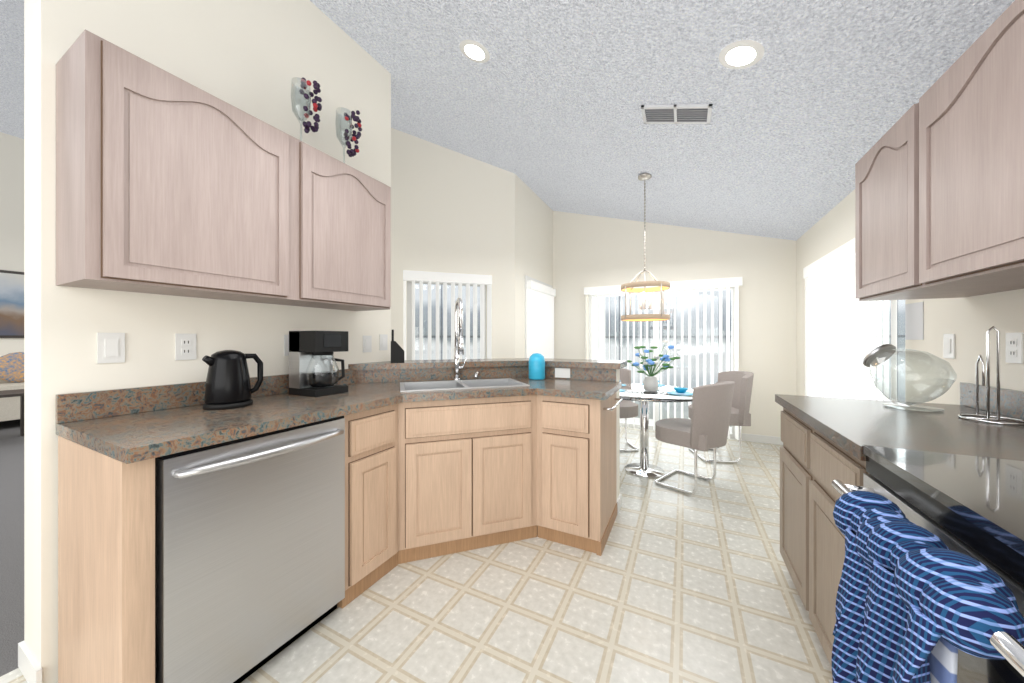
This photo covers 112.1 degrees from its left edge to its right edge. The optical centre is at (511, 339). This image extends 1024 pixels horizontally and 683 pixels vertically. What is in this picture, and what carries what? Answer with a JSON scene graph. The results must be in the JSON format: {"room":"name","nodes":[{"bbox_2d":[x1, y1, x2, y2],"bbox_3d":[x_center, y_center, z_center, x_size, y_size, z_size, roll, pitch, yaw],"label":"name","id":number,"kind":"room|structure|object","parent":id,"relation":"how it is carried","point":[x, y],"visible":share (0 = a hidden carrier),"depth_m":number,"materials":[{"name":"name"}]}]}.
{"room":"kitchen","nodes":[
{"label":"kitchen","id":0,"kind":"room"},
{"bbox_2d":[0,419,23,676],"bbox_3d":[-4.616,1.228,3.489,7.020,0.050,8.100,0,0,27],"label":"floor","id":1,"kind":"structure","parent":0,"point":[11,538],"depth_m":2.03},
{"bbox_2d":[0,389,23,435],"bbox_3d":[-5.966,0.913,3.942,0.600,0.580,0.600,0,0,27],"label":"side table","id":2,"kind":"object","parent":1,"relation":"on","point":[11,393],"visible":0.18,"depth_m":4.26,"materials":[{"name":"grey metal"}]},
{"bbox_2d":[0,352,23,420],"bbox_3d":[-6.962,0.693,5.057,0.920,1.020,2.400,0,0,27],"label":"sofa","id":3,"kind":"object","parent":1,"relation":"on","point":[11,371],"visible":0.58,"depth_m":4.80,"materials":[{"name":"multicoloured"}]},
{"bbox_2d":[0,132,23,356],"bbox_3d":[-7.642,-0.937,5.006,0.150,4.280,8.100,0,0,27],"label":"wall","id":4,"kind":"structure","parent":0,"point":[11,203],"depth_m":5.15,"materials":[{"name":"white paint"}]},
{"bbox_2d":[0,270,23,337],"bbox_3d":[-7.537,-0.517,5.010,0.033,1.000,1.300,0,0,27],"label":"framed picture","id":5,"kind":"object","parent":4,"relation":"attached to","point":[11,304],"depth_m":5.13,"materials":[{"name":"multicoloured paper"}]},
{"bbox_2d":[24,0,390,682],"bbox_3d":[-1.352,-0.435,1.922,0.220,3.276,1.564,0,0,27],"label":"wall","id":6,"kind":"structure","parent":0,"point":[252,56],"depth_m":1.44,"materials":[{"name":"white paint"}]},
{"bbox_2d":[18,641,37,670],"bbox_3d":[-1.458,1.161,1.968,0.012,0.085,1.576,0,0,27],"label":"baseboard","id":7,"kind":"structure","parent":6,"relation":"attached to","point":[29,666],"depth_m":1.23,"materials":[{"name":"white wood"}]},
{"bbox_2d":[97,333,124,362],"bbox_3d":[-1.528,0.033,1.314,0.008,0.115,0.070,0,0,27],"label":"switch plate","id":8,"kind":"object","parent":6,"relation":"attached to","point":[110,347],"visible":1,"depth_m":1.31,"materials":[{"name":"white plastic"}]},
{"bbox_2d":[175,333,195,359],"bbox_3d":[-1.430,0.033,1.511,0.008,0.115,0.070,0,0,27],"label":"electrical outlet plate","id":9,"kind":"object","parent":6,"relation":"attached to","point":[185,346],"visible":1,"depth_m":1.51,"materials":[{"name":"white plastic"}]},
{"bbox_2d":[56,29,390,310],"bbox_3d":[-1.168,-0.572,1.678,0.324,0.770,1.233,0,0,27],"label":"upper cabinet","id":10,"kind":"object","parent":6,"relation":"attached to","point":[167,183],"visible":1,"depth_m":1.30,"materials":[{"name":"brown wood"}]},
{"bbox_2d":[291,77,321,140],"bbox_3d":[-1.082,-1.164,1.818,0.127,0.412,0.130,0,0,27],"label":"grapes","id":11,"kind":"object","parent":10,"relation":"on","point":[307,93],"visible":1,"depth_m":1.81,"materials":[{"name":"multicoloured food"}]},
{"bbox_2d":[335,107,361,161],"bbox_3d":[-0.968,-1.161,2.045,0.129,0.406,0.128,0,0,27],"label":"grapes","id":12,"kind":"object","parent":10,"relation":"on","point":[354,136],"visible":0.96,"depth_m":2.03,"materials":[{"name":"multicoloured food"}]},
{"bbox_2d":[284,335,288,355],"bbox_3d":[-1.228,0.033,1.913,0.008,0.115,0.070,0,0,27],"label":"electrical outlet plate","id":13,"kind":"object","parent":6,"relation":"attached to","point":[286,345],"visible":0.25,"depth_m":1.89,"materials":[{"name":"white plastic"}]},
{"bbox_2d":[363,336,371,351],"bbox_3d":[-0.997,0.033,2.374,0.008,0.115,0.070,0,0,27],"label":"switch plate","id":14,"kind":"object","parent":6,"relation":"attached to","point":[367,343],"visible":1,"depth_m":2.37,"materials":[{"name":"white plastic"}]},
{"bbox_2d":[380,334,387,349],"bbox_3d":[-0.932,0.023,2.503,0.008,0.115,0.070,0,0,27],"label":"switch plate","id":15,"kind":"object","parent":6,"relation":"attached to","point":[383,341],"visible":1,"depth_m":2.50,"materials":[{"name":"white plastic"}]},
{"bbox_2d":[0,426,832,682],"bbox_3d":[0.077,1.228,1.136,3.480,0.050,8.100,0,0,27],"label":"floor","id":16,"kind":"structure","parent":0,"point":[669,585],"depth_m":1.54,"materials":[{"name":"beige tile"}]},
{"bbox_2d":[56,298,626,682],"bbox_3d":[-0.345,0.458,1.907,1.590,1.489,2.380,0,0,27],"label":"base cabinet","id":17,"kind":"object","parent":16,"relation":"on","point":[197,543],"depth_m":1.36,"materials":[{"name":"brown wood"}]},
{"bbox_2d":[95,404,344,682],"bbox_3d":[-1.092,0.769,1.365,0.623,0.868,0.590,0,0,27],"label":"dishwasher","id":18,"kind":"object","parent":17,"relation":"in","point":[249,528],"depth_m":1.17,"materials":[{"name":"silver metal"}]},
{"bbox_2d":[202,350,262,409],"bbox_3d":[-1.227,0.170,1.524,0.170,0.245,0.229,0,0,27],"label":"kettle","id":19,"kind":"object","parent":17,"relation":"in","point":[228,385],"visible":1,"depth_m":1.45,"materials":[{"name":"black"}]},
{"bbox_2d":[289,331,347,396],"bbox_3d":[-1.034,0.124,1.883,0.223,0.335,0.228,0,0,27],"label":"coffee maker","id":20,"kind":"object","parent":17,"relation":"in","point":[312,373],"visible":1,"depth_m":1.81,"materials":[{"name":"black plastic"}]},
{"bbox_2d":[56,377,621,464],"bbox_3d":[-0.420,0.312,1.777,1.573,0.039,2.080,0,0,27],"label":"countertop","id":21,"kind":"structure","parent":17,"relation":"on","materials":[{"name":"stone"}]},
{"bbox_2d":[391,330,403,362],"bbox_3d":[-0.802,0.048,2.416,0.090,0.229,0.080,0,0,-18],"label":"knife block","id":22,"kind":"object","parent":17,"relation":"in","point":[397,353],"visible":1,"depth_m":2.38,"materials":[{"name":"black plastic"}]},
{"bbox_2d":[452,298,478,380],"bbox_3d":[-0.350,0.003,2.416,0.169,0.579,0.252,0,0,27],"label":"faucet","id":23,"kind":"object","parent":17,"relation":"on","point":[464,370],"depth_m":2.44,"materials":[{"name":"silver metal"}]},
{"bbox_2d":[529,353,544,379],"bbox_3d":[0.182,0.197,2.515,0.120,0.190,0.120,0,0,27],"label":"canister","id":24,"kind":"object","parent":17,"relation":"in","point":[536,366],"visible":1,"depth_m":2.47,"materials":[{"name":"blue ceramic"}]},
{"bbox_2d":[620,368,638,451],"bbox_3d":[1.131,0.767,3.901,0.586,0.869,0.587,0,0,27],"label":"chair","id":25,"kind":"object","parent":16,"relation":"on","point":[628,408],"visible":0.27,"depth_m":3.76,"materials":[{"name":"grey fabric"}]},
{"bbox_2d":[620,384,692,477],"bbox_3d":[1.211,0.839,3.151,1.040,0.729,1.040,0,0,27],"label":"dining table","id":26,"kind":"object","parent":16,"relation":"on","point":[643,468],"visible":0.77,"depth_m":3.11,"materials":[{"name":"silver metal"}]},
{"bbox_2d":[625,340,679,390],"bbox_3d":[1.274,0.240,3.156,0.485,0.466,0.647,0,0,27],"label":"bouquet","id":27,"kind":"object","parent":26,"relation":"on","point":[650,382],"visible":0.98,"depth_m":3.13,"materials":[{"name":"blue plant"}]},
{"bbox_2d":[667,387,692,395],"bbox_3d":[1.434,0.444,2.928,0.224,0.057,0.224,0,0,27],"label":"plate","id":28,"kind":"object","parent":26,"relation":"on","point":[680,391],"visible":0.98,"depth_m":2.92,"materials":[{"name":"blue ceramic"}]},
{"bbox_2d":[655,381,734,494],"bbox_3d":[1.484,0.767,2.821,0.575,0.869,0.573,0,0,27],"label":"chair","id":29,"kind":"object","parent":16,"relation":"on","point":[705,427],"visible":1,"depth_m":2.59,"materials":[{"name":"grey fabric"}]},
{"bbox_2d":[688,371,753,462],"bbox_3d":[2.146,0.767,3.559,0.574,0.869,0.570,0,0,27],"label":"chair","id":30,"kind":"object","parent":16,"relation":"on","point":[740,416],"visible":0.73,"depth_m":3.33,"materials":[{"name":"grey fabric"}]},
{"bbox_2d":[775,382,1023,682],"bbox_3d":[1.236,0.698,0.935,0.864,1.010,1.760,0,0,27],"label":"base cabinet","id":31,"kind":"object","parent":16,"relation":"on","point":[902,542],"visible":1,"depth_m":0.69,"materials":[{"name":"brown wood"}]},
{"bbox_2d":[862,344,956,411],"bbox_3d":[1.691,0.156,1.471,0.250,0.272,0.260,0,0,27],"label":"glass jar","id":32,"kind":"object","parent":31,"relation":"on","point":[876,357],"visible":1,"depth_m":1.48,"materials":[{"name":"clear glass"}]},
{"bbox_2d":[831,490,1023,682],"bbox_3d":[0.692,0.741,0.628,0.165,0.844,0.379,0,0,27],"label":"towel","id":33,"kind":"object","parent":31,"relation":"hanging from","point":[911,608],"depth_m":0.57,"materials":[{"name":"blue fabric"}]},
{"bbox_2d":[958,326,1023,425],"bbox_3d":[1.728,0.122,1.237,0.158,0.339,0.158,0,0,27],"label":"paper towel holder","id":34,"kind":"object","parent":31,"relation":"on","point":[987,418],"visible":1,"depth_m":1.24,"materials":[{"name":"silver metal"}]},
{"bbox_2d":[391,128,514,359],"bbox_3d":[-1.269,-0.662,3.655,2.700,3.731,0.150,0,0,-18],"label":"wall","id":35,"kind":"structure","parent":0,"point":[452,211],"depth_m":3.78,"materials":[{"name":"white paint"}]},
{"bbox_2d":[403,270,491,359],"bbox_3d":[-0.696,-0.154,3.770,0.946,1.115,0.193,0,0,-18],"label":"window blinds","id":36,"kind":"object","parent":35,"relation":"attached to","point":[459,280],"visible":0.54,"depth_m":3.72,"materials":[{"name":"white plastic"}]},
{"bbox_2d":[0,0,1014,240],"bbox_3d":[-3.060,-2.111,2.709,10.500,2.112,8.100,0,0,27],"label":"ceiling","id":37,"kind":"structure","parent":0,"point":[810,108],"depth_m":2.10,"materials":[{"name":"white paint"}]},
{"bbox_2d":[460,40,489,62],"bbox_3d":[-0.226,-1.745,2.093,0.183,0.055,0.190,0,0,27],"label":"recessed light","id":38,"kind":"object","parent":37,"relation":"in","point":[474,51],"visible":1,"depth_m":2.08,"materials":[{"name":"white"}]},
{"bbox_2d":[621,173,669,320],"bbox_3d":[1.229,-0.844,3.187,0.426,1.339,0.426,0,0,27],"label":"pendant light","id":39,"kind":"object","parent":37,"relation":"hanging from","point":[661,288],"visible":1,"depth_m":3.16,"materials":[{"name":"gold metal"}]},
{"bbox_2d":[641,104,712,123],"bbox_3d":[1.043,-1.431,2.196,0.398,0.124,0.190,0,0,27],"label":"ceiling vent","id":40,"kind":"object","parent":37,"relation":"in","point":[681,114],"visible":0.98,"depth_m":2.18,"materials":[{"name":"white metal"}]},
{"bbox_2d":[719,40,764,68],"bbox_3d":[1.093,-1.353,1.645,0.183,0.055,0.190,0,0,27],"label":"recessed light","id":41,"kind":"object","parent":37,"relation":"in","point":[742,54],"visible":1,"depth_m":1.63,"materials":[{"name":"white"}]},
{"bbox_2d":[515,174,552,357],"bbox_3d":[0.291,-0.397,4.686,0.150,3.201,1.440,0,0,27],"label":"wall","id":42,"kind":"structure","parent":0,"point":[533,235],"depth_m":4.34,"materials":[{"name":"white paint"}]},
{"bbox_2d":[525,275,552,357],"bbox_3d":[0.334,0.208,4.699,0.115,1.990,0.960,0,0,27],"label":"door","id":43,"kind":"structure","parent":42,"relation":"in","point":[535,280],"depth_m":4.26,"materials":[{"name":"white wood"}]},
{"bbox_2d":[527,280,555,358],"bbox_3d":[0.403,0.228,4.657,0.074,1.910,0.913,0,0,27],"label":"door blinds","id":44,"kind":"object","parent":42,"relation":"attached to","point":[540,318],"visible":0.56,"depth_m":4.59,"materials":[{"name":"white plastic"}]},
{"bbox_2d":[553,211,795,436],"bbox_3d":[1.937,-0.397,4.583,3.185,3.201,0.150,0,0,27],"label":"wall","id":45,"kind":"structure","parent":0,"point":[592,251],"depth_m":4.29,"materials":[{"name":"white paint"}]},
{"bbox_2d":[584,277,742,439],"bbox_3d":[1.893,0.235,4.525,1.881,1.935,0.193,0,0,27],"label":"window blinds","id":46,"kind":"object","parent":45,"relation":"attached to","point":[733,284],"visible":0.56,"depth_m":4.36,"materials":[{"name":"white plastic"}]},
{"bbox_2d":[742,433,782,444],"bbox_3d":[2.925,1.161,3.997,0.515,0.085,0.012,0,0,27],"label":"baseboard","id":47,"kind":"structure","parent":45,"relation":"attached to","point":[745,437],"depth_m":4.00,"materials":[{"name":"white wood"}]},
{"bbox_2d":[796,189,1023,404],"bbox_3d":[1.525,0.034,0.376,0.150,2.339,8.040,0,0,27],"label":"wall","id":48,"kind":"structure","parent":0,"point":[969,322],"depth_m":1.67,"materials":[{"name":"white paint"}]},
{"bbox_2d":[803,238,896,400],"bbox_3d":[2.544,0.083,2.663,0.074,1.560,1.636,0,0,27],"label":"window","id":49,"kind":"structure","parent":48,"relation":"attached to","point":[843,332],"depth_m":2.62,"materials":[{"name":"white"}]},
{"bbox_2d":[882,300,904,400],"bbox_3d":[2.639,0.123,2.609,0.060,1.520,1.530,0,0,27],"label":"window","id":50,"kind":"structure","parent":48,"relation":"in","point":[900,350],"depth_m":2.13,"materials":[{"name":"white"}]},
{"bbox_2d":[905,302,923,339],"bbox_3d":[2.191,-0.097,1.877,0.003,0.200,0.160,0,0,27],"label":"note","id":51,"kind":"object","parent":48,"relation":"attached to","point":[914,321],"visible":1,"depth_m":1.87,"materials":[{"name":"white paper"}]},
{"bbox_2d":[855,120,1023,300],"bbox_3d":[1.732,-0.530,1.371,0.368,0.685,0.577,0,0,27],"label":"upper cabinet","id":52,"kind":"object","parent":48,"relation":"attached to","point":[877,172],"depth_m":1.50,"materials":[{"name":"brown wood"}]},
{"bbox_2d":[943,334,954,358],"bbox_3d":[2.063,0.033,1.628,0.008,0.115,0.070,0,0,27],"label":"switch plate","id":53,"kind":"object","parent":48,"relation":"attached to","point":[948,345],"visible":1,"depth_m":1.62,"materials":[{"name":"white plastic"}]},
{"bbox_2d":[899,0,1023,295],"bbox_3d":[1.453,-0.530,0.814,0.368,0.685,0.897,0,0,27],"label":"upper cabinet","id":54,"kind":"object","parent":48,"relation":"attached to","point":[939,189],"depth_m":1.03,"materials":[{"name":"brown wood"}]},
{"bbox_2d":[1006,333,1022,363],"bbox_3d":[1.902,0.033,1.306,0.008,0.115,0.070,0,0,27],"label":"electrical outlet plate","id":55,"kind":"object","parent":48,"relation":"attached to","point":[1014,347],"visible":1,"depth_m":1.30,"materials":[{"name":"white plastic"}]},
{"label":"outside","id":56,"kind":"structure","parent":0,"visible":0},
{"bbox_2d":[415,283,479,359],"bbox_3d":[-0.995,-1.547,6.535,4.100,6.500,0.020,0,0,-18],"label":"window","id":57,"kind":"structure","parent":56,"point":[425,317],"depth_m":6.41,"materials":[{"name":"white"}]},
{"bbox_2d":[605,290,904,426],"bbox_3d":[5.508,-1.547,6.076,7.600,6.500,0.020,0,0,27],"label":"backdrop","id":58,"kind":"structure","parent":56,"point":[901,338],"depth_m":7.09,"materials":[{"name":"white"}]}
]}

